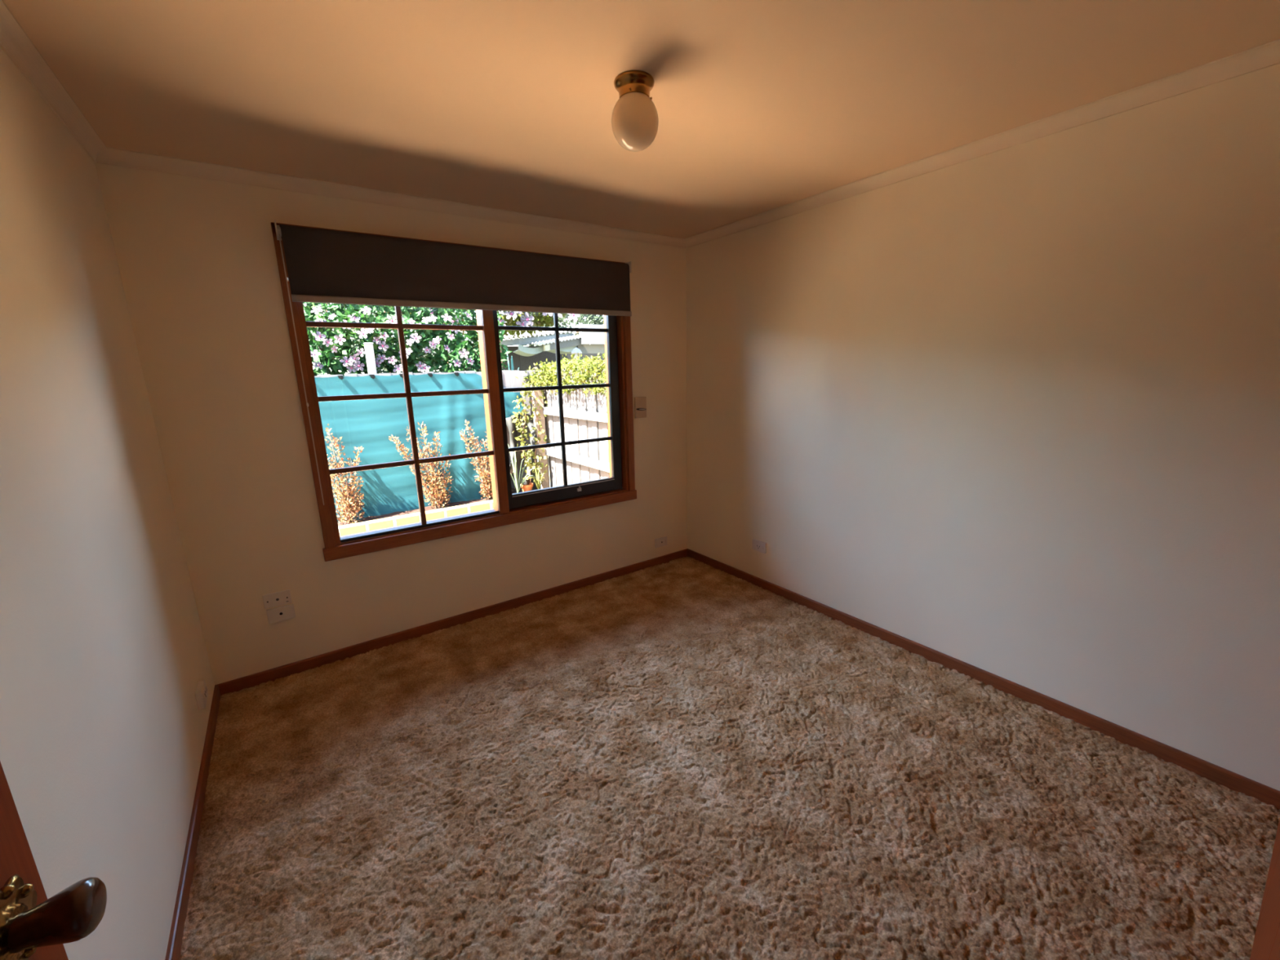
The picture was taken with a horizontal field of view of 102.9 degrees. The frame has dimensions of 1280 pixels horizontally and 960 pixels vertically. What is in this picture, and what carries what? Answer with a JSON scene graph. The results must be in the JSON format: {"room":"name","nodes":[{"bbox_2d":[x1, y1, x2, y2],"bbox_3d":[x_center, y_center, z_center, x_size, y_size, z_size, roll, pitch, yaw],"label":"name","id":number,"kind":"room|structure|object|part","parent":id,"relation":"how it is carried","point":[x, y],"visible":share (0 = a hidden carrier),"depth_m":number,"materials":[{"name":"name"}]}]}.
{"room":"empty bedroom","nodes":[
{"label":"empty bedroom","id":0,"kind":"room"},
{"bbox_2d":[0,47,214,959],"bbox_3d":[-1.227,0.240,0.976,0.110,2.574,3.275,-10,15,-34],"label":"wall","id":1,"kind":"structure","parent":0,"point":[104,656],"depth_m":1.27,"materials":[{"name":"beige paint"}]},
{"bbox_2d":[0,0,106,162],"bbox_3d":[-1.194,-1.004,0.750,0.049,0.049,3.055,-10,15,-34],"label":"trim","id":2,"kind":"structure","parent":1,"relation":"attached to","point":[15,42],"depth_m":1.47,"materials":[{"name":"paint"}]},
{"bbox_2d":[164,684,220,959],"bbox_3d":[-1.149,1.261,1.237,0.014,0.066,3.055,-10,15,-34],"label":"baseboard","id":3,"kind":"structure","parent":1,"relation":"attached to","point":[176,933],"depth_m":1.62,"materials":[{"name":"wood"}]},
{"bbox_2d":[195,680,208,710],"bbox_3d":[-1.806,0.885,2.103,0.026,0.073,0.115,-10,15,-34],"label":"power outlet","id":4,"kind":"object","parent":1,"relation":"attached to","point":[201,694],"visible":1,"depth_m":2.07,"materials":[{"name":"white plastic"}]},
{"bbox_2d":[94,162,687,684],"bbox_3d":[-0.886,-0.237,3.107,2.977,2.574,0.110,-10,15,-34],"label":"wall","id":5,"kind":"structure","parent":0,"point":[197,259],"depth_m":2.47,"materials":[{"name":"beige paint"}]},
{"bbox_2d":[262,589,292,608],"bbox_3d":[-1.803,0.592,2.534,0.112,0.072,0.010,-10,15,-34],"label":"wall plate","id":6,"kind":"object","parent":5,"relation":"attached to","point":[282,597],"visible":1,"depth_m":2.53,"materials":[{"name":"white plastic"}]},
{"bbox_2d":[266,604,295,623],"bbox_3d":[-1.794,0.669,2.548,0.112,0.070,0.022,-10,15,-34],"label":"cable plate","id":7,"kind":"object","parent":5,"relation":"attached to","point":[287,611],"visible":1,"depth_m":2.54,"materials":[{"name":"white plastic"}]},
{"bbox_2d":[96,146,685,248],"bbox_3d":[-0.872,-1.457,2.773,2.977,0.049,0.049,-10,15,-34],"label":"trim","id":8,"kind":"structure","parent":5,"relation":"attached to","point":[108,155],"depth_m":2.43,"materials":[{"name":"paint"}]},
{"bbox_2d":[217,548,687,695],"bbox_3d":[-0.823,0.802,3.284,2.977,0.066,0.014,-10,15,-34],"label":"baseboard","id":9,"kind":"structure","parent":5,"relation":"attached to","point":[252,680],"depth_m":2.97,"materials":[{"name":"wood"}]},
{"bbox_2d":[271,222,636,561],"bbox_3d":[-0.900,-0.523,3.074,1.956,1.609,0.214,-10,15,-34],"label":"window","id":10,"kind":"structure","parent":5,"relation":"in","point":[509,508],"depth_m":3.02,"materials":[{"name":"brown wood"}]},
{"bbox_3d":[-1.615,-0.404,2.463,0.050,1.543,0.020,-10,15,-34],"label":"architrave","id":11,"kind":"part","parent":10,"relation":"part of","materials":[{"name":"wood"}]},
{"bbox_3d":[-0.866,-1.269,2.833,1.936,0.051,0.020,-10,15,-34],"label":"architrave","id":12,"kind":"part","parent":10,"relation":"part of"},
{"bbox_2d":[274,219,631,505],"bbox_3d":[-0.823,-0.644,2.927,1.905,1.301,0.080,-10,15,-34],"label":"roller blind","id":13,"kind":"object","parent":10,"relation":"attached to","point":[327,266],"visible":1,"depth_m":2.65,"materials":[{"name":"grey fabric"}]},
{"bbox_3d":[-1.594,-0.483,2.409,0.004,1.249,0.058,-10,15,-34],"label":"chain","id":14,"kind":"part","parent":13,"relation":"part of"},
{"bbox_3d":[-0.819,-0.960,2.835,1.866,0.032,0.014,-10,15,-34],"label":"rail","id":15,"kind":"part","parent":13,"relation":"part of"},
{"bbox_3d":[-0.902,0.216,3.268,1.900,0.082,0.140,-10,15,-34],"label":"sill","id":16,"kind":"part","parent":10,"relation":"part of","materials":[{"name":"brown wood"}]},
{"bbox_3d":[-0.502,0.080,3.438,0.760,0.090,0.032,-10,15,-34],"label":"rail","id":17,"kind":"part","parent":10,"relation":"part of","materials":[{"name":"brown metal"}]},
{"bbox_3d":[-0.079,-0.677,3.522,0.050,1.543,0.020,-10,15,-34],"label":"architrave","id":18,"kind":"part","parent":10,"relation":"part of","materials":[{"name":"wood"}]},
{"bbox_2d":[634,396,646,417],"bbox_3d":[0.005,-0.514,3.615,0.096,0.146,0.023,-10,15,-34],"label":"controller","id":19,"kind":"object","parent":5,"relation":"attached to","point":[640,403],"visible":1,"depth_m":3.61,"materials":[{"name":"beige plastic"}]},
{"bbox_2d":[654,536,666,547],"bbox_3d":[0.163,0.480,3.936,0.116,0.072,0.012,-10,15,-34],"label":"outlet","id":20,"kind":"object","parent":5,"relation":"attached to","point":[662,541],"visible":1,"depth_m":3.93,"materials":[{"name":"white plastic"}]},
{"bbox_2d":[2,0,1279,238],"bbox_3d":[-0.003,-1.264,1.561,3.197,0.050,3.275,-10,15,-34],"label":"ceiling","id":21,"kind":"structure","parent":0,"point":[762,106],"depth_m":1.58,"materials":[{"name":"paint"}]},
{"bbox_2d":[611,70,658,151],"bbox_3d":[-0.016,-1.151,1.612,0.149,0.191,0.149,-10,15,-34],"label":"ceiling light","id":22,"kind":"object","parent":21,"relation":"attached to","point":[634,118],"visible":1,"depth_m":1.56,"materials":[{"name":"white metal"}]},
{"bbox_2d":[685,63,1279,791],"bbox_3d":[1.288,-0.206,2.709,0.110,2.574,3.275,-10,15,-34],"label":"wall","id":23,"kind":"structure","parent":0,"point":[1012,414],"depth_m":2.08,"materials":[{"name":"beige paint"}]},
{"bbox_2d":[751,538,766,553],"bbox_3d":[0.808,0.449,3.457,0.022,0.073,0.115,-10,15,-34],"label":"power outlet","id":24,"kind":"object","parent":23,"relation":"attached to","point":[757,545],"visible":1,"depth_m":3.45,"materials":[{"name":"white plastic"}]},
{"bbox_2d":[684,39,1279,248],"bbox_3d":[1.191,-1.427,2.394,0.049,0.049,3.055,-10,15,-34],"label":"trim","id":25,"kind":"structure","parent":23,"relation":"attached to","point":[1267,55],"depth_m":1.94,"materials":[{"name":"paint"}]},
{"bbox_2d":[687,548,1279,810],"bbox_3d":[1.264,0.832,2.901,0.014,0.066,3.055,-10,15,-34],"label":"baseboard","id":26,"kind":"structure","parent":23,"relation":"attached to","point":[1234,781],"depth_m":2.22,"materials":[{"name":"wood"}]},
{"bbox_3d":[0.060,1.137,2.089,3.197,0.120,3.275,-10,15,-34],"label":"floor","id":27,"kind":"structure","parent":0,"visible":0},
{"bbox_2d":[180,556,1279,959],"bbox_3d":[0.058,1.071,2.073,2.969,0.015,3.052,-10,15,-34],"label":"carpet","id":28,"kind":"object","parent":27,"relation":"on","point":[684,758],"visible":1,"depth_m":1.75,"materials":[{"name":"carpet"}]},
{"bbox_3d":[0.948,0.271,0.578,2.977,2.574,0.110,-10,15,-34],"label":"wall","id":29,"kind":"structure","parent":0,"visible":0},
{"bbox_2d":[0,761,106,959],"bbox_3d":[-0.430,0.451,0.192,0.106,2.035,0.839,-8,14,-28],"label":"door","id":30,"kind":"structure","parent":29,"relation":"in","point":[33,926],"depth_m":0.51,"materials":[{"name":"brown wood"}]},
{"bbox_3d":[-0.580,0.437,0.509,0.063,0.053,0.053,-8,14,-28],"label":"knob","id":31,"kind":"part","parent":30,"relation":"part of","materials":[{"name":"wood"}]},
{"bbox_2d":[1249,818,1279,959],"bbox_3d":[1.324,0.217,0.921,1.952,2.088,0.016,-10,15,-34],"label":"door frame","id":32,"kind":"structure","parent":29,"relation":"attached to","point":[1266,944],"depth_m":1.11,"materials":[{"name":"wood"}]},
{"bbox_3d":[1.855,0.123,1.288,0.648,2.088,0.016,-10,15,-34],"label":"door panel","id":33,"kind":"part","parent":32,"relation":"part of","materials":[{"name":"wood"}]},
{"bbox_3d":[0.793,0.312,0.555,0.648,2.088,0.016,-10,15,-34],"label":"door panel","id":34,"kind":"part","parent":32,"relation":"part of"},
{"label":"outside","id":35,"kind":"structure","parent":0,"visible":0},
{"bbox_3d":[-8.200,-0.688,12.730,30.000,0.300,23.890,-10,15,-34],"label":"ground","id":36,"kind":"structure","parent":35,"visible":0},
{"bbox_2d":[363,342,377,373],"bbox_3d":[-2.665,-0.376,5.262,0.080,2.012,0.080,-10,15,-34],"label":"metal post","id":37,"kind":"object","parent":36,"relation":"on","point":[369,349],"visible":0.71,"depth_m":5.05,"materials":[{"name":"metal"}]},
{"bbox_2d":[308,303,472,373],"bbox_3d":[-6.771,-3.096,13.967,4.799,3.809,3.520,-10,15,-34],"label":"tree","id":38,"kind":"object","parent":36,"relation":"on","point":[325,311],"visible":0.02,"depth_m":13.24,"materials":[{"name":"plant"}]},
{"bbox_2d":[302,302,512,376],"bbox_3d":[-3.474,-0.624,5.117,4.517,2.605,0.926,-10,15,-34],"label":"hedge","id":39,"kind":"object","parent":36,"relation":"on","point":[383,340],"visible":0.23,"depth_m":5.30,"materials":[{"name":"green plant"}]},
{"bbox_2d":[310,349,320,358],"bbox_3d":[-3.078,-1.193,4.815,0.111,0.116,0.032,-7,-29,-20],"label":"flower","id":40,"kind":"object","parent":39,"relation":"on","point":[315,351],"depth_m":4.83,"materials":[{"name":"white plant"}]},
{"bbox_2d":[311,306,322,314],"bbox_3d":[-3.029,-1.595,4.777,0.103,0.108,0.030,4,-31,-2],"label":"flower","id":41,"kind":"object","parent":39,"relation":"on","point":[314,308],"depth_m":4.78,"materials":[{"name":"white plant"}]},
{"bbox_2d":[313,361,323,368],"bbox_3d":[-3.073,-1.101,4.879,0.025,0.090,0.087,-34,-17,28],"label":"flower","id":42,"kind":"object","parent":39,"relation":"on","point":[318,363],"depth_m":4.88,"materials":[{"name":"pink plant"}]},
{"bbox_2d":[311,331,326,342],"bbox_3d":[-3.012,-1.354,4.799,0.034,0.122,0.117,-34,0,35],"label":"flower","id":43,"kind":"object","parent":39,"relation":"on","point":[318,333],"depth_m":4.81,"materials":[{"name":"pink plant"}]},
{"bbox_2d":[315,318,326,321],"bbox_3d":[-3.019,-1.496,4.839,0.107,0.111,0.031,-26,-10,-47],"label":"flower","id":44,"kind":"object","parent":39,"relation":"on","point":[320,319],"depth_m":4.85,"materials":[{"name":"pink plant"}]},
{"bbox_2d":[322,338,333,346],"bbox_3d":[-2.970,-1.312,4.853,0.090,0.093,0.026,17,-18,-1],"label":"flower","id":45,"kind":"object","parent":39,"relation":"on","point":[324,340],"depth_m":4.86,"materials":[{"name":"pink plant"}]},
{"bbox_2d":[328,313,336,319],"bbox_3d":[-2.947,-1.566,4.877,0.080,0.084,0.023,-11,-31,-1],"label":"flower","id":46,"kind":"object","parent":39,"relation":"on","point":[333,314],"depth_m":4.88,"materials":[{"name":"white plant"}]},
{"bbox_2d":[330,345,337,352],"bbox_3d":[-2.953,-1.264,4.925,0.075,0.078,0.022,-22,-4,7],"label":"flower","id":47,"kind":"object","parent":39,"relation":"on","point":[334,348],"depth_m":4.93,"materials":[{"name":"pink plant"}]},
{"bbox_2d":[333,333,346,345],"bbox_3d":[-2.890,-1.352,4.905,0.103,0.107,0.030,1,5,-14],"label":"flower","id":48,"kind":"object","parent":39,"relation":"on","point":[340,335],"depth_m":4.91,"materials":[{"name":"white plant"}]},
{"bbox_2d":[339,356,352,366],"bbox_3d":[-2.858,-1.160,4.971,0.111,0.116,0.032,-41,1,-35],"label":"flower","id":49,"kind":"object","parent":39,"relation":"on","point":[345,358],"depth_m":4.98,"materials":[{"name":"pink plant"}]},
{"bbox_2d":[346,364,356,373],"bbox_3d":[-2.840,-1.103,5.020,0.092,0.096,0.027,-25,8,-5],"label":"flower","id":50,"kind":"object","parent":39,"relation":"on","point":[354,366],"depth_m":5.03,"materials":[{"name":"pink plant"}]},
{"bbox_2d":[347,314,359,322],"bbox_3d":[-2.793,-1.586,4.987,0.108,0.112,0.031,-18,-20,-49],"label":"flower","id":51,"kind":"object","parent":39,"relation":"on","point":[354,317],"depth_m":4.99,"materials":[{"name":"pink plant"}]},
{"bbox_2d":[349,354,359,363],"bbox_3d":[-2.820,-1.199,5.040,0.090,0.094,0.026,-9,7,-11],"label":"flower","id":52,"kind":"object","parent":39,"relation":"on","point":[351,357],"depth_m":5.04,"materials":[{"name":"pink plant"}]},
{"bbox_2d":[352,360,364,370],"bbox_3d":[-2.778,-1.131,5.048,0.030,0.108,0.104,-1,25,42],"label":"flower","id":53,"kind":"object","parent":39,"relation":"on","point":[357,366],"depth_m":5.04,"materials":[{"name":"pink plant"}]},
{"bbox_2d":[356,348,364,356],"bbox_3d":[-2.767,-1.266,5.055,0.086,0.089,0.025,0,-3,-18],"label":"flower","id":54,"kind":"object","parent":39,"relation":"on","point":[362,352],"depth_m":5.06,"materials":[{"name":"white plant"}]},
{"bbox_2d":[357,328,368,337],"bbox_3d":[-2.725,-1.444,5.013,0.104,0.108,0.030,-22,1,-4],"label":"flower","id":55,"kind":"object","parent":39,"relation":"on","point":[363,333],"depth_m":5.02,"materials":[{"name":"white plant"}]},
{"bbox_2d":[361,306,371,314],"bbox_3d":[-2.694,-1.674,5.024,0.088,0.092,0.026,-30,-1,-22],"label":"flower","id":56,"kind":"object","parent":39,"relation":"on","point":[366,310],"depth_m":5.03,"materials":[{"name":"white plant"}]},
{"bbox_2d":[364,328,373,333],"bbox_3d":[-2.673,-1.487,5.040,0.086,0.090,0.025,-32,-17,-25],"label":"flower","id":57,"kind":"object","parent":39,"relation":"on","point":[366,331],"depth_m":5.04,"materials":[{"name":"white plant"}]},
{"bbox_2d":[372,336,381,344],"bbox_3d":[-2.647,-1.407,5.128,0.076,0.079,0.022,18,-3,-17],"label":"flower","id":58,"kind":"object","parent":39,"relation":"on","point":[377,338],"depth_m":5.13,"materials":[{"name":"pink plant"}]},
{"bbox_2d":[375,359,382,367],"bbox_3d":[-2.645,-1.174,5.130,0.083,0.086,0.024,-18,0,-8],"label":"flower","id":59,"kind":"object","parent":39,"relation":"on","point":[377,363],"depth_m":5.14,"materials":[{"name":"purple plant"}]},
{"bbox_2d":[376,354,386,361],"bbox_3d":[-2.612,-1.238,5.162,0.096,0.100,0.028,11,-32,-18],"label":"flower","id":60,"kind":"object","parent":39,"relation":"on","point":[380,357],"depth_m":5.16,"materials":[{"name":"purple plant"}]},
{"bbox_2d":[377,341,389,351],"bbox_3d":[-2.585,-1.353,5.138,0.031,0.112,0.108,-17,-10,42],"label":"flower","id":61,"kind":"object","parent":39,"relation":"on","point":[384,343],"depth_m":5.14,"materials":[{"name":"pink plant"}]},
{"bbox_2d":[379,332,388,339],"bbox_3d":[-2.566,-1.450,5.111,0.082,0.086,0.024,3,-16,-27],"label":"flower","id":62,"kind":"object","parent":39,"relation":"on","point":[381,335],"depth_m":5.11,"materials":[{"name":"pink plant"}]},
{"bbox_2d":[385,315,396,323],"bbox_3d":[-2.516,-1.618,5.174,0.109,0.113,0.032,15,-16,-23],"label":"flower","id":63,"kind":"object","parent":39,"relation":"on","point":[393,317],"depth_m":5.18,"materials":[{"name":"white plant"}]},
{"bbox_2d":[387,355,397,364],"bbox_3d":[-2.522,-1.220,5.191,0.089,0.093,0.026,-2,2,-18],"label":"flower","id":64,"kind":"object","parent":39,"relation":"on","point":[393,359],"depth_m":5.20,"materials":[{"name":"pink plant"}]},
{"bbox_2d":[393,364,402,373],"bbox_3d":[-2.478,-1.140,5.229,0.108,0.112,0.031,11,-10,0],"label":"flower","id":65,"kind":"object","parent":39,"relation":"on","point":[400,365],"depth_m":5.24,"materials":[{"name":"pink plant"}]},
{"bbox_2d":[405,347,412,355],"bbox_3d":[-2.398,-1.337,5.279,0.079,0.083,0.023,4,-11,-3],"label":"flower","id":66,"kind":"object","parent":39,"relation":"on","point":[408,350],"depth_m":5.29,"materials":[{"name":"white plant"}]},
{"bbox_2d":[406,338,413,346],"bbox_3d":[-2.378,-1.424,5.262,0.077,0.080,0.022,1,-1,0],"label":"flower","id":67,"kind":"object","parent":39,"relation":"on","point":[411,340],"depth_m":5.27,"materials":[{"name":"white plant"}]},
{"bbox_2d":[407,318,415,324],"bbox_3d":[-2.361,-1.631,5.262,0.078,0.082,0.023,-19,-3,-16],"label":"flower","id":68,"kind":"object","parent":39,"relation":"on","point":[411,322],"depth_m":5.27,"materials":[{"name":"white plant"}]},
{"bbox_2d":[409,333,421,342],"bbox_3d":[-2.328,-1.476,5.290,0.109,0.113,0.032,-14,-6,-21],"label":"flower","id":69,"kind":"object","parent":39,"relation":"on","point":[411,340],"depth_m":5.29,"materials":[{"name":"white plant"}]},
{"bbox_2d":[415,361,424,369],"bbox_3d":[-2.314,-1.206,5.382,0.088,0.092,0.026,-32,19,-30],"label":"flower","id":70,"kind":"object","parent":39,"relation":"on","point":[420,366],"depth_m":5.39,"materials":[{"name":"pink plant"}]},
{"bbox_2d":[420,364,430,372],"bbox_3d":[-2.278,-1.189,5.401,0.111,0.116,0.032,-20,-20,-27],"label":"flower","id":71,"kind":"object","parent":39,"relation":"on","point":[425,367],"depth_m":5.40,"materials":[{"name":"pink plant"}]},
{"bbox_2d":[421,316,430,324],"bbox_3d":[-2.228,-1.667,5.307,0.086,0.089,0.025,5,-21,-9],"label":"flower","id":72,"kind":"object","parent":39,"relation":"on","point":[427,317],"depth_m":5.31,"materials":[{"name":"white plant"}]},
{"bbox_2d":[422,346,431,353],"bbox_3d":[-2.259,-1.383,5.416,0.081,0.084,0.024,-31,-2,-38],"label":"flower","id":73,"kind":"object","parent":39,"relation":"on","point":[426,348],"depth_m":5.42,"materials":[{"name":"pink plant"}]},
{"bbox_2d":[428,339,436,348],"bbox_3d":[-2.182,-1.435,5.386,0.026,0.093,0.090,-3,12,40],"label":"flower","id":74,"kind":"object","parent":39,"relation":"on","point":[435,344],"depth_m":5.39,"materials":[{"name":"white plant"}]},
{"bbox_2d":[428,315,437,321],"bbox_3d":[-2.191,-1.709,5.386,0.094,0.098,0.027,-20,-20,-18],"label":"flower","id":75,"kind":"object","parent":39,"relation":"on","point":[432,317],"depth_m":5.39,"materials":[{"name":"white plant"}]},
{"bbox_2d":[433,336,441,344],"bbox_3d":[-2.167,-1.496,5.451,0.096,0.100,0.028,-16,-16,7],"label":"flower","id":76,"kind":"object","parent":39,"relation":"on","point":[437,339],"depth_m":5.46,"materials":[{"name":"white plant"}]},
{"bbox_2d":[441,313,452,321],"bbox_3d":[-2.057,-1.737,5.443,0.110,0.115,0.032,-28,-13,-39],"label":"flower","id":77,"kind":"object","parent":39,"relation":"on","point":[445,319],"depth_m":5.45,"materials":[{"name":"white plant"}]},
{"bbox_2d":[447,333,454,340],"bbox_3d":[-2.029,-1.542,5.485,0.075,0.078,0.022,17,-5,-31],"label":"flower","id":78,"kind":"object","parent":39,"relation":"on","point":[449,334],"depth_m":5.49,"materials":[{"name":"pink plant"}]},
{"bbox_2d":[453,359,461,367],"bbox_3d":[-1.997,-1.281,5.581,0.091,0.095,0.027,-16,-3,-38],"label":"flower","id":79,"kind":"object","parent":39,"relation":"on","point":[456,363],"depth_m":5.58,"materials":[{"name":"white plant"}]},
{"bbox_2d":[458,348,469,358],"bbox_3d":[-1.927,-1.386,5.587,0.108,0.112,0.031,-20,4,-19],"label":"flower","id":80,"kind":"object","parent":39,"relation":"on","point":[463,353],"depth_m":5.59,"materials":[{"name":"white plant"}]},
{"bbox_2d":[466,357,474,364],"bbox_3d":[-1.874,-1.318,5.641,0.085,0.089,0.025,-8,-7,-38],"label":"flower","id":81,"kind":"object","parent":39,"relation":"on","point":[470,362],"depth_m":5.64,"materials":[{"name":"pink plant"}]},
{"bbox_2d":[337,499,493,537],"bbox_3d":[-3.118,0.656,4.547,5.100,0.326,0.114,-10,15,-34],"label":"wall","id":82,"kind":"structure","parent":36,"relation":"on","point":[411,518],"depth_m":5.05,"materials":[{"name":"yellow brick"}]},
{"bbox_2d":[314,369,537,492],"bbox_3d":[-3.510,-0.056,4.619,5.652,1.731,0.062,-10,15,-34],"label":"fence","id":83,"kind":"object","parent":36,"relation":"on","point":[509,380],"visible":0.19,"depth_m":5.86,"materials":[{"name":"wood"}]},
{"bbox_2d":[314,372,524,522],"bbox_3d":[-3.500,-0.152,4.511,5.270,1.469,0.069,-10,15,-34],"label":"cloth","id":84,"kind":"object","parent":83,"relation":"hanging from","point":[367,424],"visible":0.28,"depth_m":5.23,"materials":[{"name":"fabric"}]},
{"bbox_2d":[506,413,537,489],"bbox_3d":[-1.408,-0.341,5.968,0.432,0.900,0.195,-10,15,-34],"label":"plant","id":85,"kind":"object","parent":83,"relation":"hanging from","point":[511,426],"visible":0.56,"depth_m":5.99,"materials":[{"name":"plant"}]},
{"bbox_2d":[337,488,537,525],"bbox_3d":[-3.239,0.630,4.716,5.100,0.312,0.310,-10,15,-34],"label":"soil","id":86,"kind":"object","parent":36,"relation":"on","point":[460,503],"visible":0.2,"depth_m":5.31,"materials":[{"name":"brown soil"}]},
{"bbox_2d":[324,423,364,524],"bbox_3d":[-2.849,-0.027,4.874,0.367,1.032,0.276,-1,12,1],"label":"shrub","id":87,"kind":"object","parent":86,"relation":"on","point":[349,512],"visible":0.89,"depth_m":4.90,"materials":[{"name":"orange plant"}]},
{"bbox_2d":[388,422,453,510],"bbox_3d":[-2.239,-0.113,5.287,0.587,0.991,0.278,-10,15,-34],"label":"shrub","id":88,"kind":"object","parent":86,"relation":"on","point":[433,483],"visible":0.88,"depth_m":5.33,"materials":[{"name":"orange plant"}]},
{"bbox_2d":[459,419,493,499],"bbox_3d":[-1.743,-0.197,5.663,0.400,0.967,0.272,-3,12,-5],"label":"shrub","id":89,"kind":"object","parent":86,"relation":"on","point":[486,484],"visible":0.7,"depth_m":5.64,"materials":[{"name":"orange plant"}]},
{"bbox_2d":[507,444,538,493],"bbox_3d":[-1.327,-0.154,5.843,0.454,0.620,0.118,-8,14,-29],"label":"plant","id":90,"kind":"object","parent":86,"relation":"on","point":[517,486],"visible":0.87,"depth_m":5.83,"materials":[{"name":"green plant"}]},
{"bbox_2d":[520,482,533,492],"bbox_3d":[-1.327,0.099,5.990,0.150,0.105,0.150,-10,15,-34],"label":"terracotta pot","id":91,"kind":"object","parent":86,"relation":"on","point":[525,487],"visible":0.77,"depth_m":5.94,"materials":[{"name":"ceramic"}]},
{"bbox_2d":[531,466,547,488],"bbox_3d":[-1.174,-0.015,5.935,0.212,0.302,0.075,-7,14,-24],"label":"grassy plant","id":92,"kind":"object","parent":86,"relation":"on","point":[538,484],"visible":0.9,"depth_m":5.94,"materials":[{"name":"green plant"}]},
{"bbox_2d":[386,306,580,368],"bbox_3d":[-2.494,-1.773,8.432,3.130,3.371,1.149,-10,15,-34],"label":"flowering shrub","id":93,"kind":"object","parent":36,"relation":"on","point":[538,319],"visible":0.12,"depth_m":8.39,"materials":[{"name":"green plant"}]},
{"bbox_2d":[497,317,506,325],"bbox_3d":[-2.174,-2.464,7.947,0.065,0.231,0.222,-33,7,40],"label":"flower","id":94,"kind":"object","parent":93,"relation":"on","point":[502,320],"depth_m":7.99,"materials":[{"name":"pink plant"}]},
{"bbox_2d":[504,311,518,319],"bbox_3d":[-2.021,-2.630,8.025,0.222,0.231,0.065,-26,-23,-9],"label":"flower","id":95,"kind":"object","parent":93,"relation":"on","point":[512,313],"depth_m":8.04,"materials":[{"name":"white plant"}]},
{"bbox_2d":[515,319,530,326],"bbox_3d":[-1.859,-2.499,8.161,0.222,0.231,0.065,-26,-6,-21],"label":"flower","id":96,"kind":"object","parent":93,"relation":"on","point":[525,323],"depth_m":8.18,"materials":[{"name":"pink plant"}]},
{"bbox_2d":[520,311,533,325],"bbox_3d":[-1.795,-2.584,8.188,0.222,0.231,0.065,-30,14,-30],"label":"flower","id":97,"kind":"object","parent":93,"relation":"on","point":[524,322],"depth_m":8.19,"materials":[{"name":"pink plant"}]},
{"bbox_2d":[542,312,552,315],"bbox_3d":[-1.506,-2.796,8.354,0.222,0.231,0.065,-20,10,-17],"label":"flower","id":98,"kind":"object","parent":93,"relation":"on","point":[544,313],"depth_m":8.37,"materials":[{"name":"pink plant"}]},
{"bbox_2d":[567,313,580,321],"bbox_3d":[-1.121,-2.796,8.633,0.222,0.231,0.065,-8,0,-16],"label":"flower","id":99,"kind":"object","parent":93,"relation":"on","point":[570,317],"depth_m":8.65,"materials":[{"name":"white plant"}]},
{"bbox_2d":[503,350,519,370],"bbox_3d":[-1.640,-0.752,6.831,0.280,2.021,0.062,-10,15,-34],"label":"plant","id":100,"kind":"object","parent":36,"relation":"on","point":[512,362],"visible":0.13,"depth_m":6.67,"materials":[{"name":"green plant"}]},
{"bbox_2d":[458,324,604,444],"bbox_3d":[-1.470,-2.098,11.152,4.800,2.788,2.762,-10,15,-34],"label":"neighboring house","id":101,"kind":"structure","parent":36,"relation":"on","point":[589,344],"depth_m":9.72,"materials":[{"name":"white paint"}]},
{"bbox_2d":[515,311,604,346],"bbox_3d":[-1.560,-2.991,13.020,3.551,3.744,2.582,-10,15,-34],"label":"tree","id":102,"kind":"object","parent":36,"relation":"on","point":[589,318],"visible":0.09,"depth_m":12.24,"materials":[{"name":"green plant"}]},
{"bbox_2d":[515,352,606,479],"bbox_3d":[-0.684,-0.396,5.445,0.757,1.875,2.239,-10,15,-34],"label":"bush","id":103,"kind":"object","parent":36,"relation":"on","point":[547,368],"visible":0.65,"depth_m":5.14,"materials":[{"name":"green plant"}]},
{"bbox_2d":[532,367,609,488],"bbox_3d":[-0.492,-0.252,5.148,0.166,1.730,2.520,-10,15,-34],"label":"fence","id":104,"kind":"object","parent":36,"relation":"on","point":[581,415],"visible":0.2,"depth_m":5.48,"materials":[{"name":"wood"}]},
{"bbox_2d":[511,382,550,488],"bbox_3d":[-1.217,-0.493,5.921,0.564,1.287,0.184,-10,15,-34],"label":"vine","id":105,"kind":"object","parent":104,"relation":"attached to","point":[524,393],"visible":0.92,"depth_m":5.86,"materials":[{"name":"green plant"}]},
{"bbox_3d":[-1.325,-0.377,5.883,0.087,1.082,0.009,-10,15,-34],"label":"stem","id":106,"kind":"part","parent":105,"relation":"part of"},
{"bbox_3d":[-1.203,-0.399,5.968,0.088,1.082,0.009,-10,15,-34],"label":"stem","id":107,"kind":"part","parent":105,"relation":"part of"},
{"bbox_3d":[-1.173,-0.329,6.066,0.100,1.500,0.100,-10,15,-34],"label":"corner post","id":108,"kind":"part","parent":104,"relation":"part of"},
{"bbox_3d":[-0.476,-0.634,5.071,0.050,0.080,2.500,-10,15,-34],"label":"rail","id":109,"kind":"part","parent":104,"relation":"part of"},
{"bbox_3d":[-0.464,-0.165,5.174,0.050,0.080,2.500,-10,15,-34],"label":"rail","id":110,"kind":"part","parent":104,"relation":"part of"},
{"bbox_2d":[571,347,582,367],"bbox_3d":[-1.133,-1.394,9.509,0.230,2.100,0.199,-10,15,-34],"label":"lantern","id":111,"kind":"object","parent":36,"relation":"on","point":[576,350],"visible":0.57,"depth_m":9.24,"materials":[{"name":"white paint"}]}
]}

